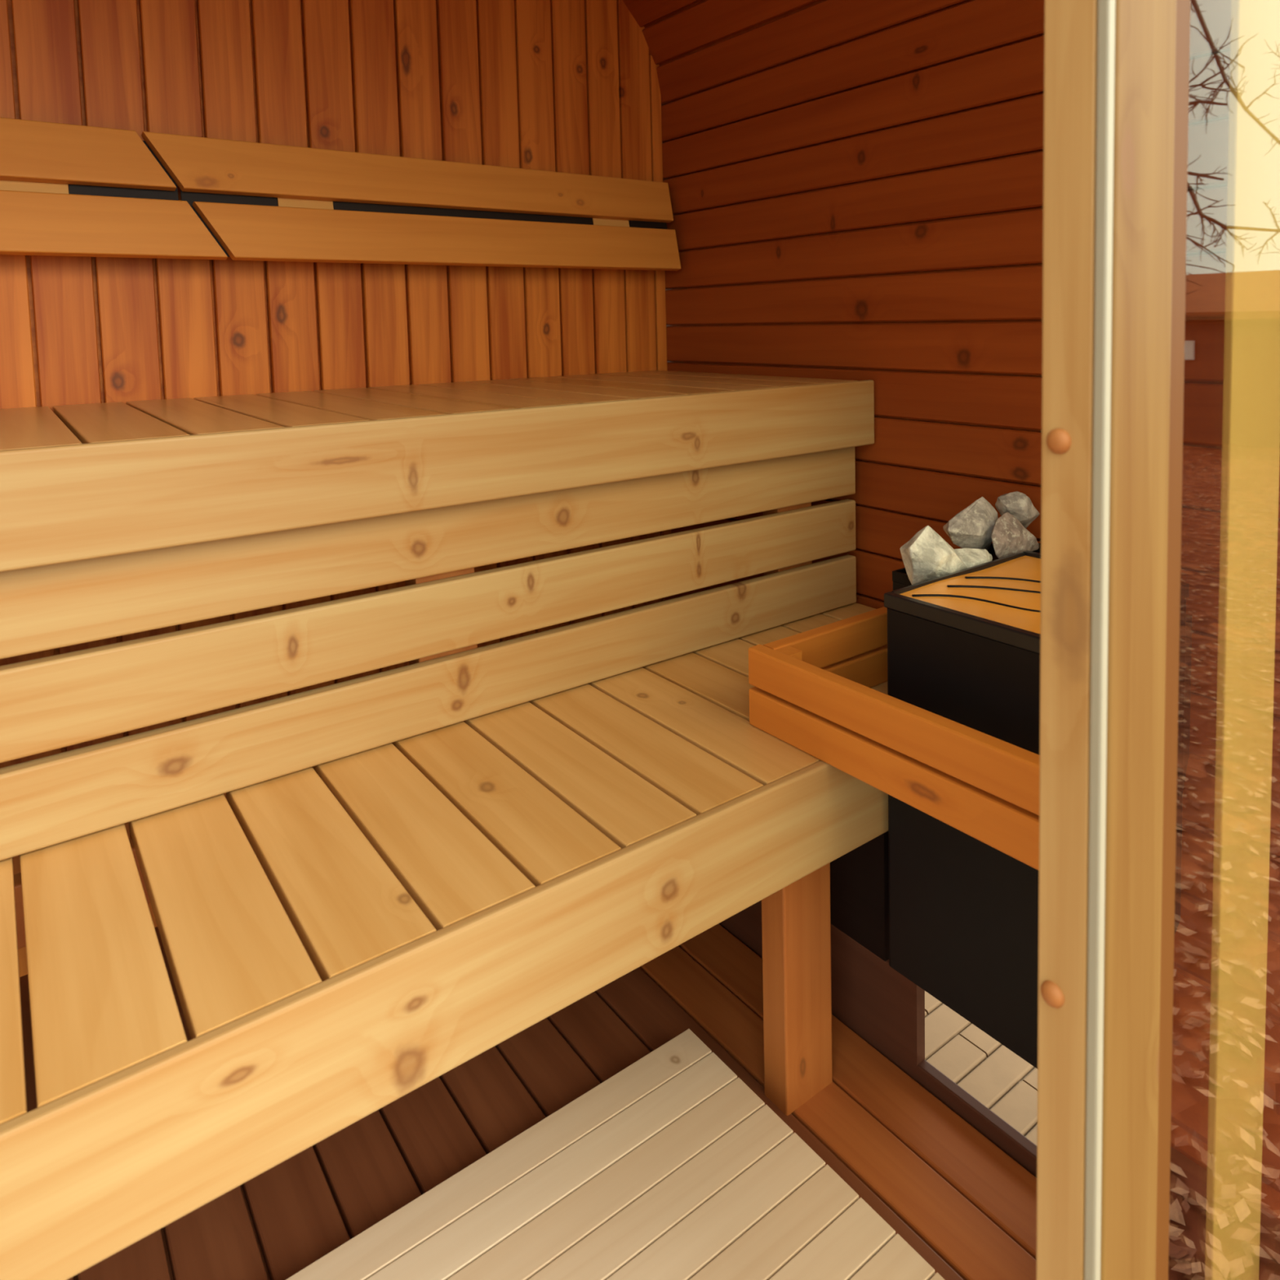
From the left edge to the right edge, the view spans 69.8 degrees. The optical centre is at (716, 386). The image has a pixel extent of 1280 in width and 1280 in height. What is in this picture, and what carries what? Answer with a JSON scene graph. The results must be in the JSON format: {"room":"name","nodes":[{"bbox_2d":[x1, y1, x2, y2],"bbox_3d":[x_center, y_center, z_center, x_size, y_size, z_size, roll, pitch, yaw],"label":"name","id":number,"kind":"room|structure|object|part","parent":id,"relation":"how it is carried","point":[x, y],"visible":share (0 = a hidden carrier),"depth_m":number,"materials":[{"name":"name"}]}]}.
{"room":"sauna","nodes":[
{"label":"sauna","id":0,"kind":"room"},
{"bbox_2d":[0,0,671,977],"bbox_3d":[-1.182,0.030,1.545,2.679,2.005,0.030,-4,5,-39],"label":"wall","id":1,"kind":"structure","parent":0,"point":[557,86],"depth_m":1.83,"materials":[{"name":"brown wood"}]},
{"bbox_2d":[0,117,227,259],"bbox_3d":[-1.540,-0.293,1.161,1.621,0.221,0.090,-4,5,-39],"label":"backrest","id":2,"kind":"object","parent":1,"relation":"attached to","point":[122,201],"visible":0.94,"depth_m":1.53,"materials":[{"name":"brown wood"}]},
{"bbox_3d":[-1.022,-0.330,1.579,0.159,0.203,0.048,-4,5,-39],"label":"backing panel","id":3,"kind":"part","parent":2,"relation":"part of","materials":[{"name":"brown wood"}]},
{"bbox_2d":[141,131,680,271],"bbox_3d":[-0.558,-0.368,1.946,1.124,0.221,0.090,-4,5,-39],"label":"backrest","id":4,"kind":"object","parent":1,"relation":"attached to","point":[261,202],"visible":0.97,"depth_m":1.86,"materials":[{"name":"brown wood"}]},
{"bbox_3d":[-0.894,-0.340,1.681,0.159,0.203,0.048,-4,5,-39],"label":"backing panel","id":5,"kind":"part","parent":4,"relation":"part of","materials":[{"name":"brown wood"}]},
{"bbox_3d":[-0.523,-0.368,1.978,0.589,0.203,0.048,-4,5,-39],"label":"backing panel","id":6,"kind":"part","parent":4,"relation":"part of","materials":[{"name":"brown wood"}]},
{"bbox_3d":[-0.170,-0.395,2.260,0.113,0.203,0.048,-4,5,-39],"label":"backing panel","id":7,"kind":"part","parent":4,"relation":"part of","materials":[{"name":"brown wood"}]},
{"bbox_2d":[19,926,964,1279],"bbox_3d":[-0.695,1.064,0.929,2.031,0.028,1.628,-4,5,-39],"label":"floor","id":8,"kind":"structure","parent":0,"point":[280,1221],"depth_m":1.23,"materials":[{"name":"brown wood"}]},
{"bbox_2d":[0,602,888,1279],"bbox_3d":[-0.611,0.789,0.904,2.659,0.520,0.467,-4,5,-39],"label":"bench","id":9,"kind":"object","parent":8,"relation":"on","point":[340,937],"visible":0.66,"depth_m":0.96,"materials":[{"name":"brown wood"}]},
{"bbox_3d":[-0.617,0.593,0.892,2.639,0.074,0.440,-4,5,-39],"label":"frame","id":10,"kind":"part","parent":9,"relation":"part of","materials":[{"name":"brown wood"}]},
{"bbox_2d":[0,370,874,861],"bbox_3d":[-0.944,0.289,1.274,2.666,0.478,0.704,-4,5,-39],"label":"bench","id":11,"kind":"object","parent":9,"relation":"on","point":[119,518],"visible":0.97,"depth_m":1.25,"materials":[{"name":"brown wood"}]},
{"bbox_3d":[-0.961,0.064,1.257,2.634,0.026,0.688,-4,5,-39],"label":"seat","id":12,"kind":"part","parent":11,"relation":"part of","materials":[{"name":"brown wood"}]},
{"bbox_3d":[-0.948,0.302,1.278,2.639,0.452,0.682,-4,5,-39],"label":"frame","id":13,"kind":"part","parent":11,"relation":"part of","materials":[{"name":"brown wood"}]},
{"bbox_3d":[0.113,0.797,1.298,0.091,0.420,0.049,-4,5,-39],"label":"leg","id":14,"kind":"part","parent":9,"relation":"part of","materials":[{"name":"brown wood"}]},
{"bbox_3d":[0.137,0.709,1.503,0.022,0.274,0.380,-4,5,-39],"label":"panel","id":15,"kind":"part","parent":9,"relation":"part of","materials":[{"name":"brown wood"}]},
{"bbox_2d":[748,606,1039,870],"bbox_3d":[0.424,0.684,1.298,0.546,0.634,0.514,-4,5,-39],"label":"guard","id":16,"kind":"object","parent":9,"relation":"attached to","point":[811,692],"visible":0.59,"depth_m":1.12,"materials":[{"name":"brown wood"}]},
{"bbox_3d":[0.103,0.430,1.301,0.028,0.112,0.030,-4,5,-39],"label":"corner post","id":17,"kind":"part","parent":16,"relation":"part of","materials":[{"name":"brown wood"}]},
{"bbox_3d":[0.277,0.383,1.474,0.520,0.054,0.025,-4,5,-39],"label":"rail","id":18,"kind":"part","parent":16,"relation":"part of","materials":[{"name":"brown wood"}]},
{"bbox_3d":[0.278,0.443,1.478,0.520,0.054,0.025,-4,5,-39],"label":"rail","id":19,"kind":"part","parent":16,"relation":"part of","materials":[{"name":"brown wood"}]},
{"bbox_3d":[0.217,0.470,1.119,0.025,0.054,0.514,-4,5,-39],"label":"rail","id":20,"kind":"part","parent":16,"relation":"part of","materials":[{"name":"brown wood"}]},
{"bbox_3d":[0.216,0.410,1.115,0.025,0.054,0.514,-4,5,-39],"label":"rail","id":21,"kind":"part","parent":16,"relation":"part of","materials":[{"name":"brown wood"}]},
{"bbox_2d":[285,1028,944,1279],"bbox_3d":[-0.368,1.041,0.678,1.386,0.040,0.685,-4,5,-39],"label":"duckboard","id":22,"kind":"object","parent":8,"relation":"on","point":[671,1166],"visible":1,"depth_m":1.10,"materials":[{"name":"beige wood"}]},
{"bbox_2d":[639,924,1036,1279],"bbox_3d":[0.029,1.008,1.508,0.171,0.028,1.628,-4,5,-39],"label":"trim","id":23,"kind":"structure","parent":8,"relation":"on","point":[974,1205],"depth_m":1.24,"materials":[{"name":"brown wood"}]},
{"bbox_2d":[622,0,1279,1220],"bbox_3d":[0.237,-0.081,1.645,0.412,1.847,1.678,-4,5,-39],"label":"wall","id":24,"kind":"structure","parent":0,"point":[855,187],"depth_m":1.71,"materials":[{"name":"brown wood"}]},
{"bbox_2d":[718,900,1279,1279],"bbox_3d":[0.105,0.930,1.564,0.018,0.173,1.628,-4,5,-39],"label":"trim","id":25,"kind":"structure","parent":24,"relation":"attached to","point":[882,1006],"depth_m":1.32,"materials":[{"name":"brown wood"}]},
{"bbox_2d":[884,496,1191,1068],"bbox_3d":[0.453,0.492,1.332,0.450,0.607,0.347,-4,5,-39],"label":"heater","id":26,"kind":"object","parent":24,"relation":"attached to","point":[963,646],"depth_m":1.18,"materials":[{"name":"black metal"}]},
{"bbox_3d":[0.328,0.251,1.368,0.134,0.092,0.067,-4,5,-39],"label":"heater stone","id":27,"kind":"part","parent":26,"relation":"part of","materials":[{"name":"grey stone"}]},
{"bbox_2d":[892,542,1040,590],"bbox_3d":[0.421,0.361,1.460,0.314,0.175,0.097,-4,5,-39],"label":"sauna heater top","id":28,"kind":"object","parent":26,"relation":"on","point":[900,580],"depth_m":1.39,"materials":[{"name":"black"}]},
{"bbox_3d":[0.411,0.226,1.469,0.142,0.094,0.050,-4,5,-39],"label":"heater stone","id":29,"kind":"part","parent":26,"relation":"part of","materials":[{"name":"grey stone"}]},
{"bbox_3d":[0.434,0.281,1.248,0.313,0.008,0.229,-4,5,-39],"label":"plate","id":30,"kind":"part","parent":26,"relation":"part of","materials":[{"name":"metal"}]},
{"bbox_3d":[0.396,0.268,1.409,0.109,0.048,0.042,-4,5,-39],"label":"heater stone","id":31,"kind":"part","parent":26,"relation":"part of","materials":[{"name":"grey stone"}]},
{"bbox_3d":[0.481,0.240,1.471,0.128,0.081,0.042,-4,5,-39],"label":"heater stone","id":32,"kind":"part","parent":26,"relation":"part of","materials":[{"name":"grey stone"}]},
{"bbox_3d":[0.514,0.261,1.545,0.042,0.035,0.048,-4,5,-39],"label":"heater stone","id":33,"kind":"object","parent":26,"relation":"on","visible":0},
{"bbox_2d":[995,491,1039,528],"bbox_3d":[0.499,0.206,1.510,0.078,0.072,0.061,-2,4,-15],"label":"stone","id":34,"kind":"object","parent":33,"relation":"on","point":[1020,505],"visible":0.85,"depth_m":1.49,"materials":[{"name":"grey stone"}]},
{"bbox_3d":[-0.167,0.099,0.282,2.669,1.968,0.041,-4,5,-39],"label":"wall","id":35,"kind":"structure","parent":0,"visible":0},
{"bbox_2d":[1035,0,1190,1279],"bbox_3d":[0.274,0.070,0.631,0.118,1.960,0.047,-4,5,-39],"label":"door frame","id":36,"kind":"structure","parent":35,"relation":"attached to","point":[1117,72],"depth_m":0.61,"materials":[{"name":"brown wood"}]},
{"bbox_2d":[1204,0,1279,1279],"bbox_3d":[0.504,0.059,0.860,0.115,1.940,0.008,-4,5,-39],"label":"glass pane","id":37,"kind":"object","parent":35,"relation":"attached to","point":[1251,427],"visible":1,"depth_m":0.86,"materials":[{"name":"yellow glass"}]},
{"label":"outside","id":38,"kind":"structure","parent":0,"visible":0},
{"label":"ground","id":39,"kind":"structure","parent":38,"visible":0},
{"bbox_2d":[924,991,1037,1146],"bbox_3d":[0.018,1.237,2.028,0.918,0.061,2.362,-4,5,-39],"label":"paving","id":40,"kind":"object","parent":39,"relation":"on","point":[954,1046],"visible":0.02,"depth_m":1.65,"materials":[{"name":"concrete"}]},
{"bbox_2d":[924,1003,1037,1136],"bbox_3d":[0.100,1.214,2.037,0.950,0.001,2.260,-4,5,-39],"label":"grout","id":41,"kind":"object","parent":39,"relation":"on","point":[943,1003],"depth_m":1.63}
]}

